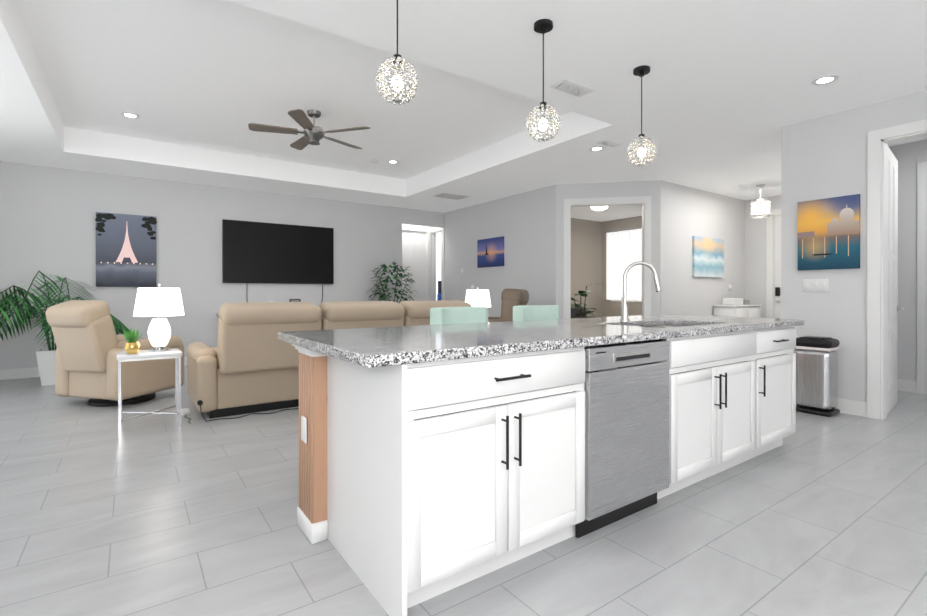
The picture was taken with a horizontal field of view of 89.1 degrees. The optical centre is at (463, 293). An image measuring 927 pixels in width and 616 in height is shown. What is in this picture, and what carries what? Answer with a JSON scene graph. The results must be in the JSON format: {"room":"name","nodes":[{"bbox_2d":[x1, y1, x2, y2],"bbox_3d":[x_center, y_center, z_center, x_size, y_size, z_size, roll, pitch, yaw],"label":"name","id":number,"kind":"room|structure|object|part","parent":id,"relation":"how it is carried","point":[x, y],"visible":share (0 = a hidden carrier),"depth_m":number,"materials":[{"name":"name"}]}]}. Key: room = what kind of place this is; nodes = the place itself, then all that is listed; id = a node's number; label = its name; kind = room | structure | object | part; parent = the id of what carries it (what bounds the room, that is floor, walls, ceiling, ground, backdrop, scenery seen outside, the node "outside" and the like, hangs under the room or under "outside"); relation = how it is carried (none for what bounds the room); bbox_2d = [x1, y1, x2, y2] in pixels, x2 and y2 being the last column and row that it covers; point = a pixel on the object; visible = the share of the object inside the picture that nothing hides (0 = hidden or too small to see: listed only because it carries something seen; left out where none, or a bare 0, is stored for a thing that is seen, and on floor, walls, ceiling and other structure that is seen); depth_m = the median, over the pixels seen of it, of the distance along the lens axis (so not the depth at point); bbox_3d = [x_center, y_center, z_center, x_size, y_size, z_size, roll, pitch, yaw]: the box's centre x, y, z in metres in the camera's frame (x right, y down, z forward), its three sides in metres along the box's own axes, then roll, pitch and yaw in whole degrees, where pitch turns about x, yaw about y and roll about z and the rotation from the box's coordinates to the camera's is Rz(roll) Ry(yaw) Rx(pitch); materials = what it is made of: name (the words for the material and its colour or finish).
{"room":"open-plan kitchen","nodes":[
{"label":"open-plan kitchen","id":0,"kind":"room"},
{"bbox_2d":[0,161,443,369],"bbox_3d":[-3.449,-0.305,7.859,7.370,2.800,0.120,0,0,-35],"label":"wall","id":1,"kind":"structure","parent":0,"point":[47,221],"depth_m":7.13,"materials":[{"name":"paint"}]},
{"bbox_2d":[0,357,186,379],"bbox_3d":[-3.410,1.030,7.808,7.370,0.130,0.014,0,0,-35],"label":"trim","id":2,"kind":"structure","parent":1,"relation":"attached to","point":[17,373],"depth_m":6.14,"materials":[{"name":"white wood"}]},
{"bbox_2d":[95,212,156,286],"bbox_3d":[-4.841,-0.622,6.779,0.725,1.040,0.036,0,0,-35],"label":"framed picture","id":3,"kind":"object","parent":1,"relation":"attached to","point":[125,250],"visible":1,"depth_m":6.76,"materials":[{"name":"multicoloured"}]},
{"bbox_2d":[222,219,333,301],"bbox_3d":[-3.092,-0.445,8.003,1.800,1.481,0.057,0,0,-35],"label":"tv","id":4,"kind":"object","parent":1,"relation":"attached to","point":[261,252],"visible":0.88,"depth_m":7.93,"materials":[{"name":"black metal"}]},
{"bbox_2d":[0,0,604,193],"bbox_3d":[-1.638,-1.898,5.174,4.660,0.300,4.410,0,0,-35],"label":"ceiling","id":5,"kind":"structure","parent":0,"point":[204,83],"depth_m":4.79,"materials":[{"name":"paint"}]},
{"bbox_2d":[121,112,139,118],"bbox_3d":[-3.721,-1.995,5.265,0.176,0.006,0.176,0,0,-35],"label":"recessed light","id":6,"kind":"object","parent":5,"relation":"in","point":[130,115],"visible":0.98,"depth_m":5.26,"materials":[{"name":"white plastic"}]},
{"bbox_2d":[248,109,369,149],"bbox_3d":[-1.670,-1.818,5.210,1.285,0.360,1.237,0,0,-35],"label":"ceiling fan","id":7,"kind":"object","parent":5,"relation":"hanging from","point":[313,134],"visible":1,"depth_m":5.08,"materials":[{"name":"grey metal"}]},
{"bbox_2d":[387,160,398,163],"bbox_3d":[-1.065,-2.000,7.138,0.176,0.006,0.176,0,0,-35],"label":"recessed light","id":8,"kind":"object","parent":5,"relation":"in","point":[392,161],"visible":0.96,"depth_m":7.11,"materials":[{"name":"white plastic"}]},
{"bbox_2d":[402,224,430,227],"bbox_3d":[-1.163,-0.311,10.144,1.240,2.800,0.120,0,0,-35],"label":"wall","id":9,"kind":"structure","parent":0,"point":[416,225],"depth_m":10.17,"materials":[{"name":"paint"}]},
{"bbox_2d":[402,231,425,300],"bbox_3d":[-1.125,-0.136,10.160,0.720,2.430,0.146,0,0,-35],"label":"door","id":10,"kind":"structure","parent":9,"relation":"attached to","point":[414,251],"depth_m":10.19,"materials":[{"name":"white"}]},
{"bbox_2d":[402,225,430,299],"bbox_3d":[-1.158,-0.181,10.137,1.240,2.540,0.141,0,0,-35],"label":"trim","id":11,"kind":"structure","parent":9,"relation":"attached to","point":[426,230],"depth_m":10.32,"materials":[{"name":"white wood"}]},
{"bbox_2d":[437,281,440,299],"bbox_3d":[-0.249,-0.212,10.471,0.490,2.600,0.800,0,0,-35],"label":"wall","id":12,"kind":"structure","parent":0,"point":[439,291],"depth_m":10.56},
{"bbox_2d":[0,366,926,615],"bbox_3d":[0.904,1.132,5.047,11.500,0.060,12.700,0,0,-35],"label":"floor","id":13,"kind":"structure","parent":0,"point":[166,515],"depth_m":2.18,"materials":[{"name":"tile"}]},
{"bbox_2d":[0,271,129,385],"bbox_3d":[-4.969,0.414,5.706,1.607,1.372,1.574,0,0,-35],"label":"palm","id":14,"kind":"object","parent":13,"relation":"on","point":[46,361],"visible":0.54,"depth_m":5.63,"materials":[{"name":"plant"}]},
{"bbox_2d":[46,300,183,406],"bbox_3d":[-3.558,0.582,4.801,0.843,1.042,0.986,0,0,15],"label":"recliner","id":15,"kind":"object","parent":13,"relation":"on","point":[90,344],"visible":0.81,"depth_m":4.49,"materials":[{"name":"beige leather"}]},
{"bbox_2d":[117,348,181,435],"bbox_3d":[-2.618,0.795,3.933,0.440,0.620,0.380,0,0,-35],"label":"side table","id":16,"kind":"object","parent":13,"relation":"on","point":[142,355],"visible":0.98,"depth_m":3.90,"materials":[{"name":"white stone"}]},
{"bbox_2d":[122,328,141,353],"bbox_3d":[-2.666,0.376,3.797,0.132,0.217,0.160,0,0,-35],"label":"plant","id":17,"kind":"object","parent":16,"relation":"on","point":[132,345],"visible":1,"depth_m":3.77,"materials":[{"name":"green plant"}]},
{"bbox_2d":[133,283,183,351],"bbox_3d":[-2.584,0.196,4.005,0.366,0.576,0.366,0,0,-35],"label":"lamp","id":18,"kind":"object","parent":16,"relation":"on","point":[159,302],"visible":1,"depth_m":3.92,"materials":[{"name":"white ceramic"}]},
{"bbox_2d":[181,403,298,423],"bbox_3d":[-1.758,1.023,4.679,1.775,0.161,0.554,0,0,-35],"label":"cables","id":19,"kind":"object","parent":13,"relation":"on","point":[185,411],"visible":0.79,"depth_m":4.29,"materials":[{"name":"black rubber"}]},
{"bbox_2d":[187,300,471,418],"bbox_3d":[-1.284,0.590,5.286,3.080,1.024,1.105,0,0,-35],"label":"sofa","id":20,"kind":"object","parent":13,"relation":"on","point":[249,363],"visible":0.52,"depth_m":4.38,"materials":[{"name":"beige leather"}]},
{"bbox_2d":[367,262,418,302],"bbox_3d":[-1.298,0.250,8.658,1.014,1.685,0.942,0,0,-35],"label":"ficus","id":21,"kind":"object","parent":13,"relation":"on","point":[382,295],"visible":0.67,"depth_m":8.58,"materials":[{"name":"plant"}]},
{"bbox_2d":[430,307,487,324],"bbox_3d":[0.035,0.602,3.329,0.508,1.011,0.443,0,0,-35],"label":"stool","id":22,"kind":"object","parent":13,"relation":"on","point":[448,315],"visible":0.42,"depth_m":3.44,"materials":[{"name":"teal fabric"}]},
{"bbox_2d":[488,288,528,321],"bbox_3d":[0.447,0.508,7.186,1.038,1.178,0.940,0,0,20],"label":"recliner","id":23,"kind":"object","parent":13,"relation":"on","point":[510,298],"visible":0.15,"depth_m":6.81,"materials":[{"name":"brown leather"}]},
{"bbox_2d":[513,305,558,320],"bbox_3d":[0.656,0.601,3.767,0.508,1.011,0.443,0,0,-35],"label":"stool","id":24,"kind":"object","parent":13,"relation":"on","point":[532,312],"visible":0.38,"depth_m":3.88,"materials":[{"name":"teal fabric"}]},
{"bbox_2d":[293,325,799,615],"bbox_3d":[0.829,0.668,2.836,3.358,0.880,0.990,0,0,-35],"label":"kitchen island","id":25,"kind":"object","parent":13,"relation":"on","point":[435,460],"depth_m":1.97,"materials":[{"name":"white wood"}]},
{"bbox_3d":[-0.714,0.670,2.192,0.093,0.880,0.264,0,0,-35],"label":"post","id":26,"kind":"part","parent":25,"relation":"part of","materials":[{"name":"brown wood"}]},
{"bbox_2d":[278,314,804,368],"bbox_3d":[0.776,0.208,2.884,3.400,0.040,1.085,0,0,-35],"label":"island countertop","id":27,"kind":"structure","parent":25,"relation":"on","point":[364,348],"depth_m":2.20,"materials":[{"name":"grey stone"}]},
{"bbox_2d":[620,261,660,320],"bbox_3d":[1.233,-0.022,3.326,0.221,0.417,0.236,0,0,-35],"label":"faucet","id":28,"kind":"object","parent":27,"relation":"on","point":[624,313],"depth_m":3.31,"materials":[{"name":"silver metal"}]},
{"bbox_2d":[644,325,681,327],"bbox_3d":[1.282,0.343,3.017,0.784,0.230,0.474,0,0,-35],"label":"sink","id":29,"kind":"object","parent":27,"relation":"in","point":[656,326],"depth_m":3.37,"materials":[{"name":"silver metal"}]},
{"bbox_2d":[575,340,668,537],"bbox_3d":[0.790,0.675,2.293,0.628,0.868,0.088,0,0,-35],"label":"dishwasher","id":30,"kind":"object","parent":25,"relation":"in","point":[625,386],"depth_m":2.23,"materials":[{"name":"silver metal"}]},
{"bbox_2d":[571,306,585,316],"bbox_3d":[2.243,0.668,8.787,0.600,0.850,0.670,0,0,-35],"label":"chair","id":31,"kind":"object","parent":13,"relation":"on","point":[573,312],"visible":0.04,"depth_m":8.90,"materials":[{"name":"grey"}]},
{"bbox_2d":[571,283,604,317],"bbox_3d":[1.981,0.459,8.069,0.864,1.272,0.832,0,0,-35],"label":"rubber plant","id":32,"kind":"object","parent":13,"relation":"on","point":[584,310],"visible":0.4,"depth_m":8.00,"materials":[{"name":"green plant"}]},
{"bbox_2d":[713,305,761,317],"bbox_3d":[4.677,0.642,8.025,0.930,0.905,0.380,0,0,-35],"label":"base cabinet","id":33,"kind":"object","parent":13,"relation":"on","point":[752,311],"visible":0.33,"depth_m":7.81,"materials":[{"name":"white wood"}]},
{"bbox_2d":[723,298,749,304],"bbox_3d":[4.666,0.132,8.040,0.600,0.114,0.200,0,0,-35],"label":"decor","id":34,"kind":"object","parent":33,"relation":"on","point":[734,301],"visible":0.98,"depth_m":7.89,"materials":[{"name":"white plastic"}]},
{"bbox_2d":[794,336,839,416],"bbox_3d":[3.290,0.754,4.404,0.262,0.700,0.312,0,0,-35],"label":"trash can","id":35,"kind":"object","parent":13,"relation":"on","point":[816,375],"visible":0.85,"depth_m":4.30,"materials":[{"name":"silver metal"}]},
{"bbox_3d":[-2.972,0.695,7.853,2.000,0.800,0.405,0,0,-35],"label":"console","id":36,"kind":"object","parent":13,"relation":"on","visible":0},
{"bbox_2d":[267,299,300,301],"bbox_3d":[-2.966,0.190,7.858,1.782,0.209,0.113,0,0,-35],"label":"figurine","id":37,"kind":"object","parent":36,"relation":"on","point":[294,300],"visible":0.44,"depth_m":7.96,"materials":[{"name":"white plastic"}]},
{"bbox_3d":[0.194,0.789,6.418,0.380,0.620,0.380,0,0,-35],"label":"side table","id":38,"kind":"object","parent":13,"relation":"on","visible":0},
{"bbox_2d":[465,287,490,306],"bbox_3d":[0.194,0.190,6.416,0.366,0.576,0.366,0,0,-35],"label":"lamp","id":39,"kind":"object","parent":38,"relation":"on","point":[477,298],"visible":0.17,"depth_m":6.27,"materials":[{"name":"white fabric"}]},
{"bbox_2d":[0,0,926,221],"bbox_3d":[0.904,-1.723,5.040,11.500,0.050,12.700,0,0,-35],"label":"ceiling","id":40,"kind":"structure","parent":0,"point":[729,90],"depth_m":3.67,"materials":[{"name":"paint"}]},
{"bbox_2d":[375,0,418,104],"bbox_3d":[-0.333,-1.326,2.370,0.216,0.730,0.221,0,0,-35],"label":"pendant light","id":41,"kind":"object","parent":40,"relation":"hanging from","point":[396,81],"visible":1,"depth_m":2.34,"materials":[{"name":"glass"}]},
{"bbox_2d":[433,193,469,199],"bbox_3d":[-0.217,-1.700,8.226,0.550,0.012,0.350,0,0,-35],"label":"ceiling vent","id":42,"kind":"object","parent":40,"relation":"in","point":[450,196],"visible":0.98,"depth_m":8.20,"materials":[{"name":"white metal"}]},
{"bbox_2d":[526,19,560,141],"bbox_3d":[0.501,-1.327,2.958,0.216,0.730,0.221,0,0,-35],"label":"pendant light","id":43,"kind":"object","parent":40,"relation":"hanging from","point":[543,26],"visible":1,"depth_m":2.93,"materials":[{"name":"glass"}]},
{"bbox_2d":[549,79,593,96],"bbox_3d":[0.890,-1.689,3.880,0.360,0.012,0.160,0,0,-35],"label":"ceiling vent","id":44,"kind":"object","parent":40,"relation":"in","point":[569,87],"visible":1,"depth_m":3.86,"materials":[{"name":"white metal"}]},
{"bbox_2d":[589,146,604,150],"bbox_3d":[1.558,-1.696,5.501,0.176,0.006,0.176,0,0,-35],"label":"recessed light","id":45,"kind":"object","parent":40,"relation":"in","point":[597,148],"visible":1,"depth_m":5.49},
{"bbox_2d":[591,206,607,210],"bbox_3d":[2.591,-1.651,8.982,0.340,0.115,0.340,0,0,-35],"label":"ceiling light","id":46,"kind":"object","parent":40,"relation":"attached to","point":[598,208],"visible":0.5,"depth_m":8.90,"materials":[{"name":"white glass"}]},
{"bbox_2d":[596,139,620,146],"bbox_3d":[1.632,-1.692,5.309,0.300,0.012,0.120,0,0,-35],"label":"ceiling vent","id":47,"kind":"object","parent":40,"relation":"in","point":[608,143],"visible":1,"depth_m":5.29,"materials":[{"name":"white metal"}]},
{"bbox_2d":[626,65,656,166],"bbox_3d":[1.343,-1.329,3.551,0.216,0.730,0.221,0,0,-35],"label":"pendant light","id":48,"kind":"object","parent":40,"relation":"hanging from","point":[641,71],"visible":1,"depth_m":3.53,"materials":[{"name":"glass"}]},
{"bbox_2d":[750,184,770,217],"bbox_3d":[4.644,-1.454,7.372,0.274,0.500,0.275,0,0,-35],"label":"chandelier","id":49,"kind":"object","parent":40,"relation":"hanging from","point":[766,202],"visible":1,"depth_m":7.32,"materials":[{"name":"white glass"}]},
{"bbox_2d":[811,75,838,84],"bbox_3d":[2.858,-1.691,3.726,0.176,0.006,0.176,0,0,-35],"label":"recessed light","id":50,"kind":"object","parent":40,"relation":"in","point":[826,79],"visible":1,"depth_m":3.73,"materials":[{"name":"white plastic"}]},
{"bbox_2d":[431,184,555,316],"bbox_3d":[0.372,-0.308,8.939,0.120,2.800,3.860,0,0,-35],"label":"wall","id":51,"kind":"structure","parent":0,"point":[524,224],"depth_m":8.24,"materials":[{"name":"paint"}]},
{"bbox_2d":[431,225,444,299],"bbox_3d":[0.364,-0.178,8.934,0.141,2.540,3.860,0,0,-35],"label":"trim","id":52,"kind":"structure","parent":51,"relation":"attached to","point":[434,230],"depth_m":10.37,"materials":[{"name":"white wood"}]},
{"bbox_2d":[477,236,503,267],"bbox_3d":[0.492,-0.757,8.630,0.035,0.520,0.750,0,0,-35],"label":"framed picture","id":53,"kind":"object","parent":51,"relation":"attached to","point":[490,252],"visible":1,"depth_m":8.60,"materials":[{"name":"blue paper"}]},
{"bbox_2d":[571,218,601,316],"bbox_3d":[1.815,-0.311,10.250,3.750,2.800,0.120,0,0,-35],"label":"wall","id":54,"kind":"structure","parent":0,"point":[586,252],"depth_m":10.92,"materials":[{"name":"beige paint"}]},
{"bbox_2d":[556,180,660,318],"bbox_3d":[2.205,-0.303,7.255,1.542,2.800,0.120,0,0,10],"label":"wall","id":55,"kind":"structure","parent":0,"point":[652,189],"depth_m":7.18,"materials":[{"name":"paint"}]},
{"bbox_2d":[564,196,650,318],"bbox_3d":[2.203,-0.186,7.246,1.542,2.565,0.141,0,0,10],"label":"trim","id":56,"kind":"structure","parent":55,"relation":"attached to","point":[644,202],"depth_m":7.19,"materials":[{"name":"white wood"}]},
{"bbox_2d":[601,195,780,317],"bbox_3d":[5.681,-0.305,7.917,0.120,2.800,8.390,0,0,-35],"label":"wall","id":57,"kind":"structure","parent":0,"point":[755,261],"depth_m":8.53,"materials":[{"name":"paint"}]},
{"bbox_2d":[605,228,641,299],"bbox_3d":[3.732,-0.653,10.585,0.220,1.582,1.200,0,0,-35],"label":"window","id":58,"kind":"structure","parent":57,"relation":"in","point":[623,250],"depth_m":10.62,"materials":[{"name":"white glass"}]},
{"bbox_2d":[611,227,641,301],"bbox_3d":[4.166,-0.186,10.024,0.171,2.550,3.200,0,0,-35],"label":"trim","id":59,"kind":"structure","parent":57,"relation":"attached to","point":[627,300],"depth_m":10.56,"materials":[{"name":"white wood"}]},
{"bbox_2d":[766,209,780,317],"bbox_3d":[6.630,-0.182,6.555,0.141,2.560,5.070,0,0,-35],"label":"trim","id":60,"kind":"structure","parent":57,"relation":"attached to","point":[770,264],"depth_m":8.23,"materials":[{"name":"white wood"}]},
{"bbox_2d":[774,215,780,318],"bbox_3d":[5.705,-0.140,7.885,0.146,2.450,0.910,0,0,-35],"label":"door","id":61,"kind":"structure","parent":57,"relation":"attached to","point":[777,312],"depth_m":8.18,"materials":[{"name":"white wood"}]},
{"bbox_2d":[661,180,744,315],"bbox_3d":[4.056,-0.305,7.915,2.780,2.800,0.120,0,0,-35],"label":"wall","id":62,"kind":"structure","parent":0,"point":[687,213],"depth_m":7.63,"materials":[{"name":"paint"}]},
{"bbox_2d":[692,236,723,277],"bbox_3d":[4.076,-0.605,7.832,0.950,0.650,0.033,0,0,-35],"label":"framed picture","id":63,"kind":"object","parent":62,"relation":"attached to","point":[707,257],"visible":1,"depth_m":7.78},
{"bbox_2d":[781,123,794,350],"bbox_3d":[4.795,-0.300,5.817,3.750,2.800,0.120,0,0,-35],"label":"wall","id":64,"kind":"structure","parent":0,"point":[788,225],"depth_m":4.73,"materials":[{"name":"paint"}]},
{"bbox_2d":[782,90,926,401],"bbox_3d":[4.622,-0.292,2.912,0.120,2.800,4.670,0,0,-35],"label":"wall","id":65,"kind":"structure","parent":0,"point":[831,155],"depth_m":4.37,"materials":[{"name":"paint"}]},
{"bbox_2d":[803,279,828,291],"bbox_3d":[3.395,-0.082,4.539,0.011,0.118,0.203,0,0,-35],"label":"light switch","id":66,"kind":"object","parent":65,"relation":"attached to","point":[815,285],"visible":1,"depth_m":4.53,"materials":[{"name":"white plastic"}]},
{"bbox_2d":[797,194,859,269],"bbox_3d":[3.439,-0.566,4.451,0.035,0.670,0.480,0,0,-35],"label":"framed picture","id":67,"kind":"object","parent":65,"relation":"attached to","point":[828,235],"visible":0.98,"depth_m":4.43,"materials":[{"name":"multicoloured"}]},
{"bbox_2d":[835,119,926,419],"bbox_3d":[4.622,-0.167,2.912,0.160,2.550,4.670,0,0,-35],"label":"trim","id":68,"kind":"structure","parent":65,"relation":"attached to","point":[874,406],"depth_m":4.16,"materials":[{"name":"white wood"}]},
{"bbox_2d":[887,147,903,414],"bbox_3d":[4.071,-0.121,4.500,0.800,2.430,0.146,0,0,-42],"label":"door","id":69,"kind":"structure","parent":65,"relation":"attached to","point":[893,307],"depth_m":4.45,"materials":[{"name":"white wood"}]},
{"bbox_2d":[889,139,926,380],"bbox_3d":[5.540,-0.297,4.648,0.120,2.800,2.650,0,0,-35],"label":"wall","id":70,"kind":"structure","parent":0,"point":[909,157],"depth_m":5.31,"materials":[{"name":"paint"}]},
{"bbox_2d":[897,162,926,393],"bbox_3d":[5.532,-0.172,4.643,0.141,2.550,2.650,0,0,-35],"label":"trim","id":71,"kind":"structure","parent":70,"relation":"attached to","point":[919,385],"depth_m":5.20,"materials":[{"name":"white wood"}]}
]}

